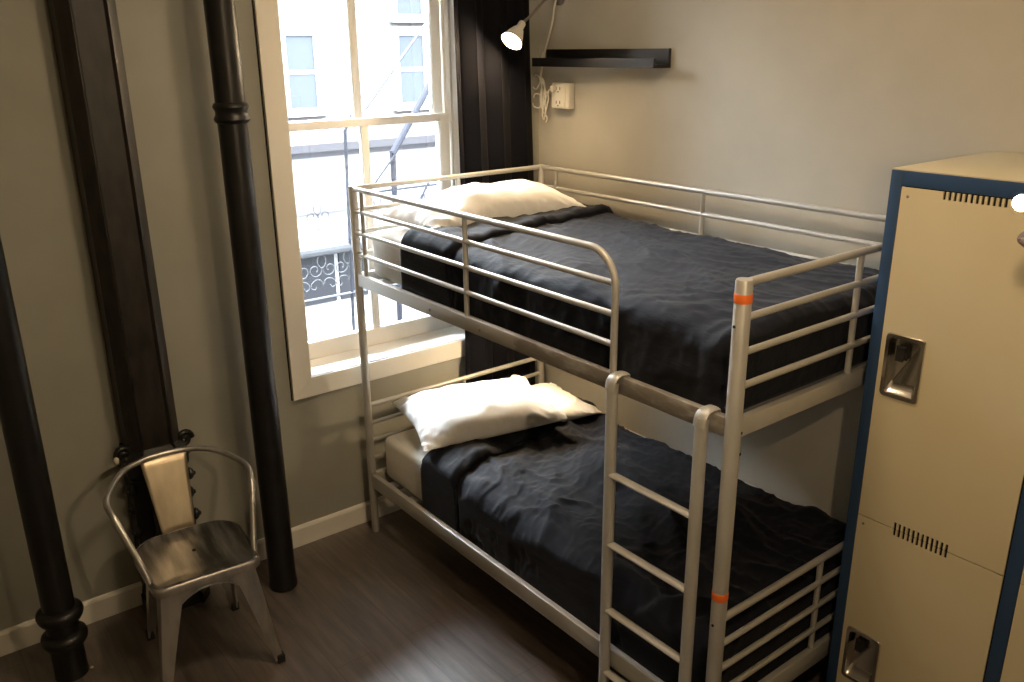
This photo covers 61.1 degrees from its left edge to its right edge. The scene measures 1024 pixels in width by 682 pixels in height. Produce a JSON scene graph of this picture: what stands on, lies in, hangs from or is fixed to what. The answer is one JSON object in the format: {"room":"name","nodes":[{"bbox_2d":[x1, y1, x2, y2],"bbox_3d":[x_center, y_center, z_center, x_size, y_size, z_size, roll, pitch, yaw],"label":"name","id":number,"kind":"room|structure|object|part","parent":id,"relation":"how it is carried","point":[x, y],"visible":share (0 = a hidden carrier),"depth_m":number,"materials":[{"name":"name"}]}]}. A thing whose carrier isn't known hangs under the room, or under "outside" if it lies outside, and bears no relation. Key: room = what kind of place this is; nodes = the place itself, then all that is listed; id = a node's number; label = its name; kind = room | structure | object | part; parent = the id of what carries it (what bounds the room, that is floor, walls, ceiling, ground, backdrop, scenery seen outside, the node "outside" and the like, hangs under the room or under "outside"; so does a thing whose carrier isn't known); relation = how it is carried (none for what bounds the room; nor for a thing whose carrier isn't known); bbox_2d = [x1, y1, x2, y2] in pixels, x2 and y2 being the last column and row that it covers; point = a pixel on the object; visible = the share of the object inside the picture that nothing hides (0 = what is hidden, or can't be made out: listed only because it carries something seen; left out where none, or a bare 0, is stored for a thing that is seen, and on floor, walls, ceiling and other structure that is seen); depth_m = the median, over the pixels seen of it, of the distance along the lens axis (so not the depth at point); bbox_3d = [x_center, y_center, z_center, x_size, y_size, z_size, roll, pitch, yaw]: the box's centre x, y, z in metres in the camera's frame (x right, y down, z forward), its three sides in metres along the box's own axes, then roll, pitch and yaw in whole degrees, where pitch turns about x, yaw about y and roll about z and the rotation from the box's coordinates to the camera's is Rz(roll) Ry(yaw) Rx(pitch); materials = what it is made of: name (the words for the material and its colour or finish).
{"room":"dormitory","nodes":[
{"label":"dormitory","id":0,"kind":"room"},
{"bbox_2d":[0,0,538,630],"bbox_3d":[-1.596,-0.442,3.426,4.535,3.150,0.344,-15,23,-36],"label":"wall","id":1,"kind":"structure","parent":0,"point":[165,49],"depth_m":3.40,"materials":[{"name":"paint"}]},
{"bbox_2d":[0,488,414,656],"bbox_3d":[-1.469,1.045,3.780,4.135,0.103,0.016,-15,23,-36],"label":"baseboard","id":2,"kind":"structure","parent":1,"relation":"attached to","point":[28,633],"depth_m":3.68,"materials":[{"name":"white"}]},
{"bbox_2d":[252,0,464,400],"bbox_3d":[-0.670,-1.006,4.020,1.155,2.343,0.416,-15,23,-36],"label":"window","id":3,"kind":"structure","parent":1,"relation":"in","point":[331,363],"depth_m":4.05,"materials":[{"name":"white wood"}]},
{"bbox_3d":[-0.721,-1.527,3.909,0.918,1.077,0.038,-15,23,-36],"label":"sash","id":4,"kind":"part","parent":3,"relation":"part of","materials":[{"name":"white"}]},
{"bbox_3d":[-0.678,-0.515,4.209,0.918,1.104,0.038,-15,23,-36],"label":"sash","id":5,"kind":"part","parent":3,"relation":"part of","materials":[{"name":"white"}]},
{"bbox_3d":[-0.659,0.024,4.373,0.970,0.020,0.412,-15,23,-36],"label":"sill","id":6,"kind":"part","parent":3,"relation":"part of","materials":[{"name":"white"}]},
{"bbox_2d":[453,0,534,384],"bbox_3d":[-0.067,-0.773,4.278,0.490,2.720,0.049,-15,23,-36],"label":"curtain","id":7,"kind":"object","parent":3,"relation":"hanging from","point":[493,78],"visible":0.41,"depth_m":4.15,"materials":[{"name":"black fabric"}]},
{"bbox_2d":[0,503,828,681],"bbox_3d":[0.028,1.750,2.000,4.535,0.120,5.560,-15,23,-36],"label":"floor","id":8,"kind":"structure","parent":0,"point":[397,602],"depth_m":3.52,"materials":[{"name":"laminate"}]},
{"bbox_2d":[0,235,88,681],"bbox_3d":[-1.693,-0.229,2.801,0.161,3.149,0.161,-2,19,-5],"label":"pipe","id":9,"kind":"object","parent":8,"relation":"on","point":[59,613],"visible":1,"depth_m":3.03,"materials":[{"name":"black metal"}]},
{"bbox_2d":[47,0,209,610],"bbox_3d":[-1.452,-0.374,3.223,0.322,3.149,0.168,-15,23,-36],"label":"column","id":10,"kind":"structure","parent":8,"relation":"on","point":[86,33],"depth_m":3.19,"materials":[{"name":"black metal"}]},
{"bbox_2d":[103,446,285,681],"bbox_3d":[-1.210,0.852,3.307,0.537,0.766,0.511,-13,22,-32],"label":"armchair","id":11,"kind":"object","parent":8,"relation":"on","point":[188,558],"visible":1,"depth_m":3.27,"materials":[{"name":"metal"}]},
{"bbox_3d":[-1.380,0.994,3.392,0.166,0.424,0.093,17,26,42],"label":"leg","id":12,"kind":"part","parent":11,"relation":"part of","materials":[{"name":"metal"}]},
{"bbox_3d":[-1.219,1.090,3.102,0.105,0.424,0.121,1,19,4],"label":"leg","id":13,"kind":"part","parent":11,"relation":"part of","materials":[{"name":"metal"}]},
{"bbox_3d":[-1.188,0.801,3.254,0.390,0.038,0.380,-13,22,-32],"label":"seat","id":14,"kind":"part","parent":11,"relation":"part of","materials":[{"name":"silver metal"}]},
{"bbox_3d":[-1.177,0.948,3.521,0.093,0.424,0.166,-8,20,-21],"label":"leg","id":15,"kind":"part","parent":11,"relation":"part of","materials":[{"name":"metal"}]},
{"bbox_3d":[-0.953,1.030,3.271,0.121,0.424,0.105,5,20,17],"label":"leg","id":16,"kind":"part","parent":11,"relation":"part of","materials":[{"name":"metal"}]},
{"bbox_2d":[203,0,296,592],"bbox_3d":[-1.024,-0.413,3.323,0.131,3.149,0.131,2,19,7],"label":"pipe","id":17,"kind":"object","parent":8,"relation":"on","point":[230,106],"visible":1,"depth_m":3.34,"materials":[{"name":"black metal"}]},
{"bbox_2d":[348,164,885,681],"bbox_3d":[0.372,0.280,3.519,1.099,1.684,2.102,-15,23,-36],"label":"bunk bed","id":18,"kind":"object","parent":8,"relation":"on","point":[734,424],"visible":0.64,"depth_m":2.84,"materials":[{"name":"silver metal"}]},
{"bbox_3d":[-0.676,0.132,3.987,0.037,1.683,0.037,-15,23,-36],"label":"post","id":19,"kind":"part","parent":18,"relation":"part of","materials":[{"name":"silver metal"}]},
{"bbox_3d":[-0.266,-0.383,4.155,1.021,0.057,0.024,-15,23,-36],"label":"rail","id":20,"kind":"part","parent":18,"relation":"part of","materials":[{"name":"silver metal"}]},
{"bbox_3d":[-0.256,0.555,4.473,1.021,0.071,0.024,-15,23,-36],"label":"rail","id":21,"kind":"part","parent":18,"relation":"part of","materials":[{"name":"silver metal"}]},
{"bbox_2d":[372,226,410,284],"bbox_3d":[0.371,-0.241,3.353,0.976,0.215,1.986,-15,23,-36],"label":"mattress","id":22,"kind":"object","parent":18,"relation":"on","point":[382,251],"visible":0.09,"depth_m":3.71,"materials":[{"name":"white fabric"}]},
{"bbox_2d":[381,179,586,228],"bbox_3d":[-0.117,-0.612,3.852,0.840,0.193,0.460,-14,23,-34],"label":"pillow","id":23,"kind":"object","parent":22,"relation":"on","point":[513,197],"visible":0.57,"depth_m":3.70,"materials":[{"name":"fabric"}]},
{"bbox_2d":[400,204,878,413],"bbox_3d":[0.443,-0.245,3.244,1.035,0.293,1.782,-15,23,-36],"label":"duvet","id":24,"kind":"object","parent":22,"relation":"on","point":[677,287],"visible":0.79,"depth_m":2.79,"materials":[{"name":"black fabric"}]},
{"bbox_3d":[-0.270,-0.762,4.027,1.029,0.023,0.023,-15,23,-36],"label":"headboard","id":25,"kind":"part","parent":18,"relation":"part of","materials":[{"name":"silver metal"}]},
{"bbox_3d":[-0.260,0.192,4.350,1.029,0.023,0.023,-15,23,-36],"label":"headboard","id":26,"kind":"part","parent":18,"relation":"part of","materials":[{"name":"silver metal"}]},
{"bbox_3d":[-0.181,-0.281,3.170,0.023,0.386,1.604,-15,23,-36],"label":"guard rail","id":27,"kind":"part","parent":18,"relation":"part of","materials":[{"name":"silver metal"}]},
{"bbox_3d":[-0.037,0.917,3.397,0.026,0.071,2.026,-15,23,-36],"label":"rail","id":28,"kind":"part","parent":18,"relation":"part of","materials":[{"name":"silver metal"}]},
{"bbox_3d":[0.153,-0.084,4.599,0.037,1.683,0.037,-15,23,-36],"label":"post","id":29,"kind":"part","parent":18,"relation":"part of","materials":[{"name":"silver metal"}]},
{"bbox_3d":[-0.047,-0.021,3.080,0.026,0.057,2.026,-15,23,-36],"label":"rail","id":30,"kind":"part","parent":18,"relation":"part of","materials":[{"name":"silver metal"}]},
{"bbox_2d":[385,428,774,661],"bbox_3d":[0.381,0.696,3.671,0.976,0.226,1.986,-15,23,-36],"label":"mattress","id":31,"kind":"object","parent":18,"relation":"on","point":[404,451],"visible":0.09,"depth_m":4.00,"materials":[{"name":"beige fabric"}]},
{"bbox_2d":[421,398,846,681],"bbox_3d":[0.444,0.695,3.578,1.047,0.367,1.827,-15,23,-36],"label":"duvet","id":32,"kind":"object","parent":31,"relation":"on","point":[531,499],"visible":0.62,"depth_m":3.24,"materials":[{"name":"black fabric"}]},
{"bbox_2d":[391,375,568,451],"bbox_3d":[-0.156,0.309,4.033,0.701,0.171,0.499,-8,20,-22],"label":"pillow","id":33,"kind":"object","parent":32,"relation":"on","point":[455,414],"visible":1,"depth_m":3.90,"materials":[{"name":"fabric"}]},
{"bbox_2d":[531,383,602,421],"bbox_3d":[0.127,0.309,4.260,0.460,0.098,0.460,-11,21,-28],"label":"pillow","id":34,"kind":"object","parent":32,"relation":"on","point":[561,400],"visible":0.36,"depth_m":4.21,"materials":[{"name":"fabric"}]},
{"bbox_2d":[598,370,720,681],"bbox_3d":[0.430,0.759,2.683,0.079,1.311,0.388,-15,23,-36],"label":"ladder","id":35,"kind":"object","parent":18,"relation":"attached to","point":[684,658],"visible":0.84,"depth_m":2.60,"materials":[{"name":"silver metal"}]},
{"bbox_3d":[0.779,-0.616,3.562,0.023,0.023,2.036,-15,23,-36],"label":"guard rail","id":36,"kind":"part","parent":18,"relation":"part of","materials":[{"name":"silver metal"}]},
{"bbox_3d":[0.593,0.641,2.446,0.045,1.683,0.045,-15,23,-36],"label":"post","id":37,"kind":"part","parent":18,"relation":"part of","materials":[{"name":"silver metal"}]},
{"bbox_3d":[1.009,0.701,2.809,1.029,0.023,0.023,-15,23,-36],"label":"footboard","id":38,"kind":"part","parent":18,"relation":"part of","materials":[{"name":"silver metal"}]},
{"bbox_3d":[1.013,1.063,2.932,1.021,0.071,0.024,-15,23,-36],"label":"rail","id":39,"kind":"part","parent":18,"relation":"part of","materials":[{"name":"silver metal"}]},
{"bbox_3d":[1.003,0.126,2.614,1.021,0.057,0.024,-15,23,-36],"label":"rail","id":40,"kind":"part","parent":18,"relation":"part of","materials":[{"name":"silver metal"}]},
{"bbox_3d":[0.999,-0.254,2.486,1.029,0.023,0.023,-15,23,-36],"label":"footboard","id":41,"kind":"part","parent":18,"relation":"part of","materials":[{"name":"silver metal"}]},
{"bbox_2d":[826,151,1023,681],"bbox_3d":[1.581,0.496,2.478,0.602,1.917,0.982,-15,23,-36],"label":"locker","id":42,"kind":"object","parent":8,"relation":"on","point":[931,584],"visible":1,"depth_m":2.41,"materials":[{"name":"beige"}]},
{"bbox_2d":[841,626,880,681],"bbox_3d":[1.127,1.016,2.787,0.032,0.192,0.116,-15,23,-36],"label":"handle","id":43,"kind":"object","parent":42,"relation":"on","point":[860,647],"depth_m":2.79,"materials":[{"name":"silver metal"}]},
{"bbox_2d":[879,332,925,404],"bbox_3d":[1.117,0.075,2.468,0.032,0.192,0.116,-15,23,-36],"label":"handle","id":44,"kind":"object","parent":42,"relation":"on","point":[902,355],"depth_m":2.47,"materials":[{"name":"silver metal"}]},
{"bbox_3d":[1.207,0.959,2.643,0.005,0.786,0.430,-15,23,-36],"label":"door","id":45,"kind":"part","parent":42,"relation":"part of","materials":[{"name":"beige metal"}]},
{"bbox_3d":[1.198,0.109,2.355,0.005,1.002,0.430,-15,23,-36],"label":"door","id":46,"kind":"part","parent":42,"relation":"part of","materials":[{"name":"beige metal"}]},
{"bbox_3d":[1.575,-0.411,2.175,0.590,0.004,0.982,-15,23,-36],"label":"panel","id":47,"kind":"part","parent":42,"relation":"part of","materials":[{"name":"beige metal"}]},
{"bbox_3d":[1.500,1.076,2.287,0.005,0.786,0.434,-15,23,-36],"label":"door","id":48,"kind":"part","parent":42,"relation":"part of","materials":[{"name":"beige metal"}]},
{"bbox_3d":[1.491,0.226,1.999,0.005,1.002,0.434,-15,23,-36],"label":"door","id":49,"kind":"part","parent":42,"relation":"part of","materials":[{"name":"beige metal"}]},
{"bbox_2d":[539,0,1023,519],"bbox_3d":[1.824,-0.201,2.606,0.200,3.150,5.216,-15,23,-36],"label":"wall","id":50,"kind":"structure","parent":0,"point":[814,102],"depth_m":3.38,"materials":[{"name":"beige paint"}]},
{"bbox_2d":[501,0,564,121],"bbox_3d":[0.109,-1.328,4.077,0.199,0.608,0.411,7,20,22],"label":"reading lamp","id":51,"kind":"object","parent":50,"relation":"attached to","point":[512,38],"visible":0.99,"depth_m":3.97,"materials":[{"name":"beige plastic"}]},
{"bbox_3d":[0.006,-1.372,3.930,0.063,0.066,0.066,-15,23,-36],"label":"bulb","id":52,"kind":"part","parent":51,"relation":"part of","materials":[{"name":"white glass"}]},
{"bbox_3d":[0.019,-1.387,3.931,0.128,0.127,0.102,-15,23,-36],"label":"lamp shade","id":53,"kind":"part","parent":51,"relation":"part of","materials":[{"name":"beige plastic"}]},
{"bbox_3d":[0.169,-1.529,3.982,0.122,0.141,0.248,16,25,41],"label":"gooseneck arm","id":54,"kind":"part","parent":51,"relation":"part of","materials":[{"name":"grey metal"}]},
{"bbox_3d":[0.153,-1.196,4.276,0.030,0.230,0.187,-11,21,-27],"label":"coiled cord","id":55,"kind":"part","parent":51,"relation":"part of","materials":[{"name":"beige plastic"}]},
{"bbox_3d":[0.176,-1.448,4.180,0.028,0.418,0.131,-15,23,-36],"label":"cord","id":56,"kind":"part","parent":51,"relation":"part of","materials":[{"name":"beige plastic"}]},
{"bbox_3d":[0.220,-1.618,4.088,0.022,0.067,0.068,-15,23,-36],"label":"mounting plate","id":57,"kind":"part","parent":51,"relation":"part of","materials":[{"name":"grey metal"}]},
{"bbox_2d":[552,82,574,108],"bbox_3d":[0.244,-1.184,4.185,0.050,0.120,0.124,-15,23,-36],"label":"wall outlet","id":58,"kind":"object","parent":50,"relation":"attached to","point":[563,97],"visible":1,"depth_m":4.16,"materials":[{"name":"beige plastic"}]},
{"bbox_3d":[0.224,-1.182,4.182,0.006,0.112,0.098,-15,23,-36],"label":"plate","id":59,"kind":"part","parent":58,"relation":"part of","materials":[{"name":"beige plastic"}]},
{"bbox_2d":[532,48,670,67],"bbox_3d":[0.383,-1.278,3.916,0.105,0.078,0.795,-15,23,-36],"label":"wall shelf","id":60,"kind":"object","parent":50,"relation":"attached to","point":[659,57],"visible":1,"depth_m":3.85,"materials":[{"name":"black paint"}]},
{"bbox_2d":[1013,195,1023,246],"bbox_3d":[0.722,-0.125,1.111,0.142,0.176,0.435,11,22,30],"label":"reading lamp","id":61,"kind":"object","parent":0,"point":[1018,203],"visible":1,"depth_m":0.95,"materials":[{"name":"grey metal"}]},
{"bbox_3d":[0.559,-0.151,0.950,0.018,0.018,0.018,-15,23,-36],"label":"bulb","id":62,"kind":"part","parent":61,"relation":"part of","materials":[{"name":"white glass"}]},
{"label":"outside","id":63,"kind":"structure","parent":0,"visible":0},
{"bbox_2d":[300,22,436,330],"bbox_3d":[-0.863,-0.858,5.182,2.300,2.136,0.726,-15,23,-36],"label":"fire escape","id":64,"kind":"object","parent":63,"point":[346,247],"visible":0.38,"depth_m":5.51,"materials":[{"name":"black paint"}]},
{"bbox_3d":[-1.043,-0.597,5.517,2.300,0.056,0.024,-15,23,-36],"label":"rail","id":65,"kind":"part","parent":64,"relation":"part of","materials":[{"name":"grey metal"}]},
{"bbox_3d":[-1.031,-0.636,5.514,0.062,1.366,0.022,-15,23,-36],"label":"post","id":66,"kind":"part","parent":64,"relation":"part of","materials":[{"name":"black metal"}]},
{"bbox_3d":[-1.040,-0.313,5.613,2.300,0.018,0.024,-15,23,-36],"label":"rail","id":67,"kind":"part","parent":64,"relation":"part of","materials":[{"name":"grey metal"}]},
{"bbox_3d":[-0.736,-1.728,5.463,0.627,0.672,0.016,-15,23,-36],"label":"stay rod","id":68,"kind":"part","parent":64,"relation":"part of","materials":[{"name":"grey metal"}]},
{"bbox_3d":[-0.764,-0.640,5.746,0.057,1.220,0.036,-15,23,-36],"label":"post","id":69,"kind":"part","parent":64,"relation":"part of","materials":[{"name":"black metal"}]},
{"bbox_3d":[-0.618,-1.030,5.778,0.850,0.021,0.016,-15,23,-36],"label":"rail","id":70,"kind":"part","parent":64,"relation":"part of","materials":[{"name":"black metal"}]},
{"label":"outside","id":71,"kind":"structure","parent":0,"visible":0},
{"bbox_3d":[-2.191,3.332,10.614,88.000,0.200,7.800,-15,23,-36],"label":"street","id":72,"kind":"object","parent":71,"visible":0},
{"bbox_2d":[277,0,437,340],"bbox_3d":[-4.507,-2.383,12.595,85.000,9.400,1.560,-15,23,-36],"label":"brick building","id":73,"kind":"structure","parent":72,"relation":"on","point":[313,33],"depth_m":13.40,"materials":[{"name":"white brick"}]},
{"bbox_3d":[-3.081,-3.934,12.687,0.430,1.010,0.008,-15,23,-36],"label":"pane","id":74,"kind":"part","parent":73,"relation":"part of","materials":[{"name":"grey"}]},
{"bbox_3d":[-4.141,-2.547,12.041,85.000,0.260,0.360,-15,23,-36],"label":"cornice","id":75,"kind":"part","parent":73,"relation":"part of","materials":[{"name":"grey stone"}]},
{"bbox_3d":[-1.610,-5.618,13.342,0.440,1.110,0.008,-15,23,-36],"label":"pane","id":76,"kind":"part","parent":73,"relation":"part of","materials":[{"name":"grey"}]},
{"bbox_3d":[-1.596,-4.321,13.782,0.440,1.010,0.008,-15,23,-36],"label":"pane","id":77,"kind":"part","parent":73,"relation":"part of","materials":[{"name":"grey"}]}
]}

